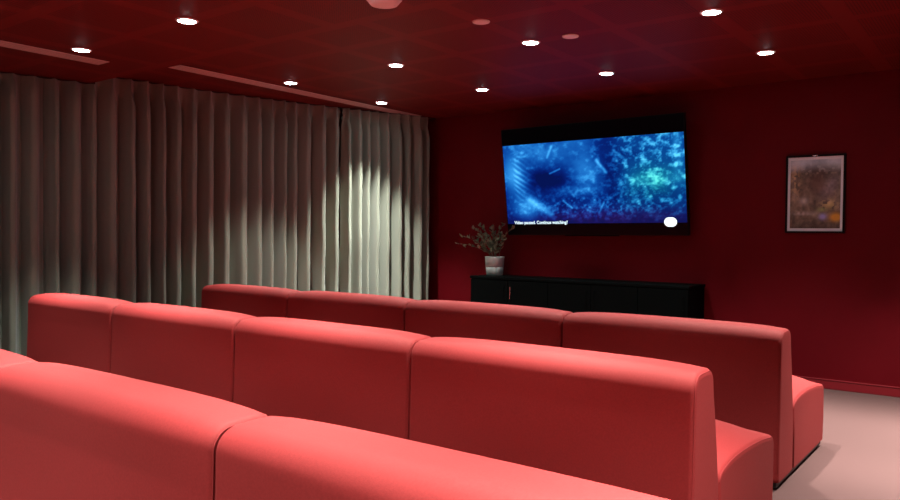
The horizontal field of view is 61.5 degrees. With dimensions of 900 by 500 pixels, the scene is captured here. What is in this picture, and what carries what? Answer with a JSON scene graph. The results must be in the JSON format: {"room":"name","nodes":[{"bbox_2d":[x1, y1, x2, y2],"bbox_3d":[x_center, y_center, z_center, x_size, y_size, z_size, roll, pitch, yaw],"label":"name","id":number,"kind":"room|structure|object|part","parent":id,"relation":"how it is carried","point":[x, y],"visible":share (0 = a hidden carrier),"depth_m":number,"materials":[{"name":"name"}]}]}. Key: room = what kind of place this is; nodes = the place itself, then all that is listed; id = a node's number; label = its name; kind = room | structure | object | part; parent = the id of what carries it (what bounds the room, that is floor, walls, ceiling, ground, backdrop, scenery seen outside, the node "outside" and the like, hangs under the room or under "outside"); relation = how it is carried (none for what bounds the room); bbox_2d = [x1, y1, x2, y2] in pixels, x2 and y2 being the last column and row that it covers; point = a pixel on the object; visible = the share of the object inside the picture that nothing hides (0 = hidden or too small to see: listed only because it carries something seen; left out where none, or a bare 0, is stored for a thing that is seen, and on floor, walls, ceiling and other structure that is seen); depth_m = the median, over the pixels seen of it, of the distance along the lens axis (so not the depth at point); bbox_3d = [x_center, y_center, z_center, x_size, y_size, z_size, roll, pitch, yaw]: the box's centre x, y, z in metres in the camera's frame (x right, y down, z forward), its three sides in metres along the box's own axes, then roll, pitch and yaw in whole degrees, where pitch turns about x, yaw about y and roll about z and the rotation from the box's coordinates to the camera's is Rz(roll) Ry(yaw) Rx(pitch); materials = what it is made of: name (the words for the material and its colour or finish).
{"room":"home theater","nodes":[
{"label":"home theater","id":0,"kind":"room"},
{"bbox_2d":[92,82,342,291],"bbox_3d":[-3.900,-0.237,6.018,9.368,2.700,0.599,-1,2,-45],"label":"wall","id":1,"kind":"structure","parent":0,"point":[341,114],"depth_m":8.48,"materials":[{"name":"red paint"}]},
{"bbox_2d":[0,71,91,83],"bbox_3d":[-4.162,-1.435,5.597,0.124,0.010,2.893,2,2,44],"label":"trim","id":2,"kind":"structure","parent":1,"relation":"attached to","point":[0,71],"depth_m":6.33,"materials":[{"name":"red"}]},
{"bbox_2d":[117,77,435,118],"bbox_3d":[-1.609,-1.540,7.862,3.541,0.010,0.137,0,1,-38],"label":"trim","id":3,"kind":"structure","parent":1,"relation":"attached to","point":[117,77],"depth_m":7.69,"materials":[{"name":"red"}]},
{"bbox_2d":[0,73,340,356],"bbox_3d":[-3.196,-0.213,6.459,5.373,2.620,0.332,0,2,-43],"label":"curtain","id":4,"kind":"object","parent":3,"relation":"hanging from","point":[129,190],"visible":0.75,"depth_m":6.94,"materials":[{"name":"grey fabric"}]},
{"bbox_2d":[338,108,429,299],"bbox_3d":[-0.705,-0.227,8.511,1.120,2.620,0.224,0,1,-33],"label":"curtain","id":5,"kind":"object","parent":3,"relation":"hanging from","point":[384,170],"visible":0.75,"depth_m":8.47,"materials":[{"name":"grey fabric"}]},
{"bbox_2d":[0,0,467,82],"bbox_3d":[-1.985,-1.497,2.220,9.300,0.288,5.585,1,1,37],"label":"ceiling","id":6,"kind":"structure","parent":0,"point":[134,36],"depth_m":4.75,"materials":[{"name":"red paint"}]},
{"bbox_2d":[0,40,107,64],"bbox_3d":[-3.378,-1.415,4.807,0.165,0.005,2.440,1,1,37],"label":"ceiling vent","id":7,"kind":"object","parent":6,"relation":"in","point":[2,43],"visible":1,"depth_m":5.45,"materials":[{"name":"pink paint"}]},
{"bbox_2d":[71,47,91,52],"bbox_3d":[-2.614,-1.414,5.364,0.138,0.012,0.138,1,1,37],"label":"recessed light","id":8,"kind":"object","parent":6,"relation":"in","point":[77,49],"visible":1,"depth_m":5.34,"materials":[{"name":"white"}]},
{"bbox_2d":[175,17,198,23],"bbox_3d":[-1.599,-1.389,4.601,0.138,0.012,0.138,1,1,37],"label":"recessed light","id":9,"kind":"object","parent":6,"relation":"in","point":[184,20],"visible":1,"depth_m":4.58,"materials":[{"name":"white"}]},
{"bbox_2d":[366,0,401,8],"bbox_3d":[-0.359,-1.350,4.117,0.200,0.045,0.200,1,1,37],"label":"smoke detector","id":10,"kind":"object","parent":6,"relation":"attached to","point":[381,4],"visible":1,"depth_m":4.09,"materials":[{"name":"white plastic"}]},
{"bbox_2d":[119,0,899,119],"bbox_3d":[0.801,-1.583,5.917,9.300,0.200,3.675,1,1,37],"label":"ceiling","id":11,"kind":"structure","parent":0,"point":[652,47],"depth_m":5.71,"materials":[{"name":"red paint"}]},
{"bbox_2d":[283,81,297,84],"bbox_3d":[-1.454,-1.520,6.901,0.138,0.012,0.138,1,1,37],"label":"recessed light","id":12,"kind":"object","parent":11,"relation":"in","point":[285,82],"visible":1,"depth_m":6.88,"materials":[{"name":"white"}]},
{"bbox_2d":[168,65,420,115],"bbox_3d":[-1.338,-1.534,7.513,0.165,0.005,3.140,1,1,37],"label":"ceiling vent","id":13,"kind":"object","parent":11,"relation":"in","point":[178,67],"visible":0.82,"depth_m":7.16,"materials":[{"name":"pink paint"}]},
{"bbox_2d":[387,63,403,66],"bbox_3d":[-0.440,-1.494,6.137,0.138,0.012,0.138,1,1,37],"label":"recessed light","id":14,"kind":"object","parent":11,"relation":"in","point":[390,64],"visible":1,"depth_m":6.11,"materials":[{"name":"white"}]},
{"bbox_2d":[472,19,489,24],"bbox_3d":[0.200,-1.465,4.866,0.116,0.008,0.116,1,1,37],"label":"ceiling disc","id":15,"kind":"object","parent":11,"relation":"attached to","point":[477,21],"visible":1,"depth_m":4.85,"materials":[{"name":"white plastic"}]},
{"bbox_2d":[475,88,488,90],"bbox_3d":[0.302,-1.506,7.122,0.138,0.012,0.138,1,1,37],"label":"recessed light","id":16,"kind":"object","parent":11,"relation":"in","point":[476,89],"visible":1,"depth_m":7.09,"materials":[{"name":"white"}]},
{"bbox_2d":[521,40,539,44],"bbox_3d":[0.573,-1.469,5.375,0.138,0.012,0.138,1,1,37],"label":"recessed light","id":17,"kind":"object","parent":11,"relation":"in","point":[526,42],"visible":1,"depth_m":5.35,"materials":[{"name":"white"}]},
{"bbox_2d":[562,34,578,38],"bbox_3d":[0.828,-1.465,5.194,0.116,0.008,0.116,1,1,37],"label":"ceiling disc","id":18,"kind":"object","parent":11,"relation":"attached to","point":[566,36],"visible":1,"depth_m":5.18,"materials":[{"name":"white plastic"}]},
{"bbox_2d":[598,71,614,74],"bbox_3d":[1.315,-1.480,6.359,0.138,0.012,0.138,1,1,37],"label":"recessed light","id":19,"kind":"object","parent":11,"relation":"in","point":[605,72],"visible":1,"depth_m":6.33,"materials":[{"name":"white"}]},
{"bbox_2d":[700,9,722,15],"bbox_3d":[1.592,-1.444,4.607,0.138,0.012,0.138,1,1,37],"label":"recessed light","id":20,"kind":"object","parent":11,"relation":"in","point":[708,12],"visible":1,"depth_m":4.59,"materials":[{"name":"white"}]},
{"bbox_2d":[756,50,775,54],"bbox_3d":[2.334,-1.455,5.592,0.138,0.012,0.138,1,1,37],"label":"recessed light","id":21,"kind":"object","parent":11,"relation":"in","point":[764,52],"visible":1,"depth_m":5.57,"materials":[{"name":"white"}]},
{"bbox_2d":[428,69,899,386],"bbox_3d":[1.923,-0.304,7.449,9.300,2.900,0.100,1,1,37],"label":"wall","id":22,"kind":"structure","parent":0,"point":[837,295],"depth_m":6.78,"materials":[{"name":"red paint"}]},
{"bbox_2d":[785,153,846,232],"bbox_3d":[3.119,-0.478,6.466,0.468,0.668,0.029,1,1,37],"label":"framed poster","id":23,"kind":"object","parent":22,"relation":"attached to","point":[815,194],"visible":1,"depth_m":6.46,"materials":[{"name":"paper"}]},
{"bbox_2d":[794,375,899,397],"bbox_3d":[1.873,1.105,7.429,9.300,0.082,0.020,1,1,37],"label":"baseboard","id":24,"kind":"structure","parent":22,"relation":"attached to","point":[892,391],"depth_m":6.28,"materials":[{"name":"red paint"}]},
{"bbox_3d":[1.470,-0.703,7.677,0.600,0.320,0.075,1,1,37],"label":"wall bracket","id":25,"kind":"object","parent":22,"relation":"attached to","visible":0},
{"bbox_2d":[501,112,690,235],"bbox_3d":[1.393,-0.708,7.566,1.996,1.141,0.207,1,1,37],"label":"television","id":26,"kind":"object","parent":25,"relation":"attached to","point":[622,176],"visible":1,"depth_m":7.47,"materials":[{"name":"black plastic"}]},
{"bbox_2d":[772,389,899,499],"bbox_3d":[-0.868,1.240,3.710,9.400,0.100,9.460,1,1,37],"label":"floor","id":27,"kind":"structure","parent":0,"point":[857,456],"depth_m":4.44,"materials":[{"name":"pink carpet"}]},
{"bbox_2d":[0,349,36,368],"bbox_3d":[-1.773,0.776,3.391,1.275,0.821,1.100,1,1,37],"label":"module","id":28,"kind":"object","parent":27,"relation":"on","point":[7,358],"visible":0.02,"depth_m":2.71,"materials":[{"name":"red fabric"}]},
{"bbox_2d":[27,293,131,372],"bbox_3d":[-2.319,0.727,5.623,1.155,0.821,1.100,1,1,37],"label":"module","id":29,"kind":"object","parent":27,"relation":"on","point":[64,328],"visible":0.26,"depth_m":5.14,"materials":[{"name":"red fabric"}]},
{"bbox_2d":[0,362,266,499],"bbox_3d":[-0.759,0.801,2.627,1.255,0.821,1.100,1,1,37],"label":"module","id":30,"kind":"object","parent":27,"relation":"on","point":[68,432],"visible":0.66,"depth_m":2.13,"materials":[{"name":"red fabric"}]},
{"bbox_2d":[111,303,255,402],"bbox_3d":[-1.355,0.751,4.897,1.250,0.821,1.100,1,1,37],"label":"module","id":31,"kind":"object","parent":27,"relation":"on","point":[192,349],"visible":0.38,"depth_m":4.40,"materials":[{"name":"red fabric"}]},
{"bbox_2d":[201,284,297,317],"bbox_3d":[-1.443,0.713,6.804,1.135,0.821,1.100,1,1,37],"label":"module","id":32,"kind":"object","parent":27,"relation":"on","point":[257,301],"visible":0.19,"depth_m":6.32,"materials":[{"name":"red fabric"}]},
{"bbox_2d":[233,317,430,439],"bbox_3d":[-0.359,0.776,4.147,1.235,0.821,1.100,1,1,37],"label":"module","id":33,"kind":"object","parent":27,"relation":"on","point":[347,375],"visible":0.55,"depth_m":3.65,"materials":[{"name":"red fabric"}]},
{"bbox_2d":[287,291,416,330],"bbox_3d":[-0.496,0.737,6.091,1.225,0.821,1.100,1,1,37],"label":"module","id":34,"kind":"object","parent":27,"relation":"on","point":[379,311],"visible":0.24,"depth_m":5.61,"materials":[{"name":"red fabric"}]},
{"bbox_2d":[215,416,668,499],"bbox_3d":[0.266,0.827,1.856,1.300,0.821,1.100,1,1,37],"label":"module","id":35,"kind":"object","parent":27,"relation":"on","point":[269,457],"visible":1,"depth_m":1.57,"materials":[{"name":"red fabric"}]},
{"bbox_2d":[405,300,571,347],"bbox_3d":[0.490,0.762,5.348,1.235,0.821,1.100,1,1,37],"label":"module","id":36,"kind":"object","parent":27,"relation":"on","point":[431,318],"visible":0.21,"depth_m":4.87,"materials":[{"name":"red fabric"}]},
{"bbox_2d":[470,275,704,318],"bbox_3d":[1.282,0.717,7.566,2.375,0.842,0.460,1,1,37],"label":"sideboard","id":37,"kind":"object","parent":27,"relation":"on","point":[682,300],"visible":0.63,"depth_m":7.27,"materials":[{"name":"black paint"}]},
{"bbox_2d":[455,222,514,275],"bbox_3d":[0.355,-0.015,8.275,0.735,0.575,0.289,1,1,37],"label":"potted plant","id":38,"kind":"object","parent":37,"relation":"on","point":[494,264],"visible":1,"depth_m":8.17,"materials":[{"name":"green plant"}]},
{"bbox_3d":[0.486,0.173,8.225,0.216,0.203,0.216,1,1,37],"label":"pot","id":39,"kind":"part","parent":38,"relation":"part of","materials":[{"name":"white ceramic"}]},
{"bbox_3d":[0.411,0.679,7.978,0.468,0.733,0.018,1,1,37],"label":"door","id":40,"kind":"part","parent":37,"relation":"part of","materials":[{"name":"black paint"}]},
{"bbox_3d":[0.788,0.688,7.694,0.468,0.733,0.018,1,1,37],"label":"door","id":41,"kind":"part","parent":37,"relation":"part of","materials":[{"name":"black paint"}]},
{"bbox_3d":[1.165,0.698,7.410,0.468,0.733,0.018,1,1,37],"label":"door","id":42,"kind":"part","parent":37,"relation":"part of","materials":[{"name":"black paint"}]},
{"bbox_3d":[1.542,0.707,7.127,0.468,0.733,0.018,1,1,37],"label":"door","id":43,"kind":"part","parent":37,"relation":"part of","materials":[{"name":"black paint"}]},
{"bbox_3d":[1.918,0.717,6.843,0.468,0.733,0.018,1,1,37],"label":"door","id":44,"kind":"part","parent":37,"relation":"part of","materials":[{"name":"black paint"}]},
{"bbox_2d":[409,337,773,499],"bbox_3d":[0.645,0.801,3.391,1.268,0.821,1.100,1,1,37],"label":"module","id":45,"kind":"object","parent":27,"relation":"on","point":[650,426],"visible":0.96,"depth_m":2.89,"materials":[{"name":"red fabric"}]},
{"bbox_3d":[0.718,0.951,3.493,1.268,0.435,0.853,1,1,37],"label":"seat","id":46,"kind":"part","parent":45,"relation":"part of","materials":[{"name":"red fabric"}]},
{"bbox_2d":[562,312,823,487],"bbox_3d":[1.483,0.786,4.600,1.243,0.821,1.100,1,1,37],"label":"module","id":47,"kind":"object","parent":27,"relation":"on","point":[756,388],"visible":0.6,"depth_m":3.99,"materials":[{"name":"red fabric"}]},
{"bbox_3d":[1.556,0.936,4.702,1.243,0.435,0.853,1,1,37],"label":"seat","id":48,"kind":"part","parent":47,"relation":"part of","materials":[{"name":"red fabric"}]}
]}

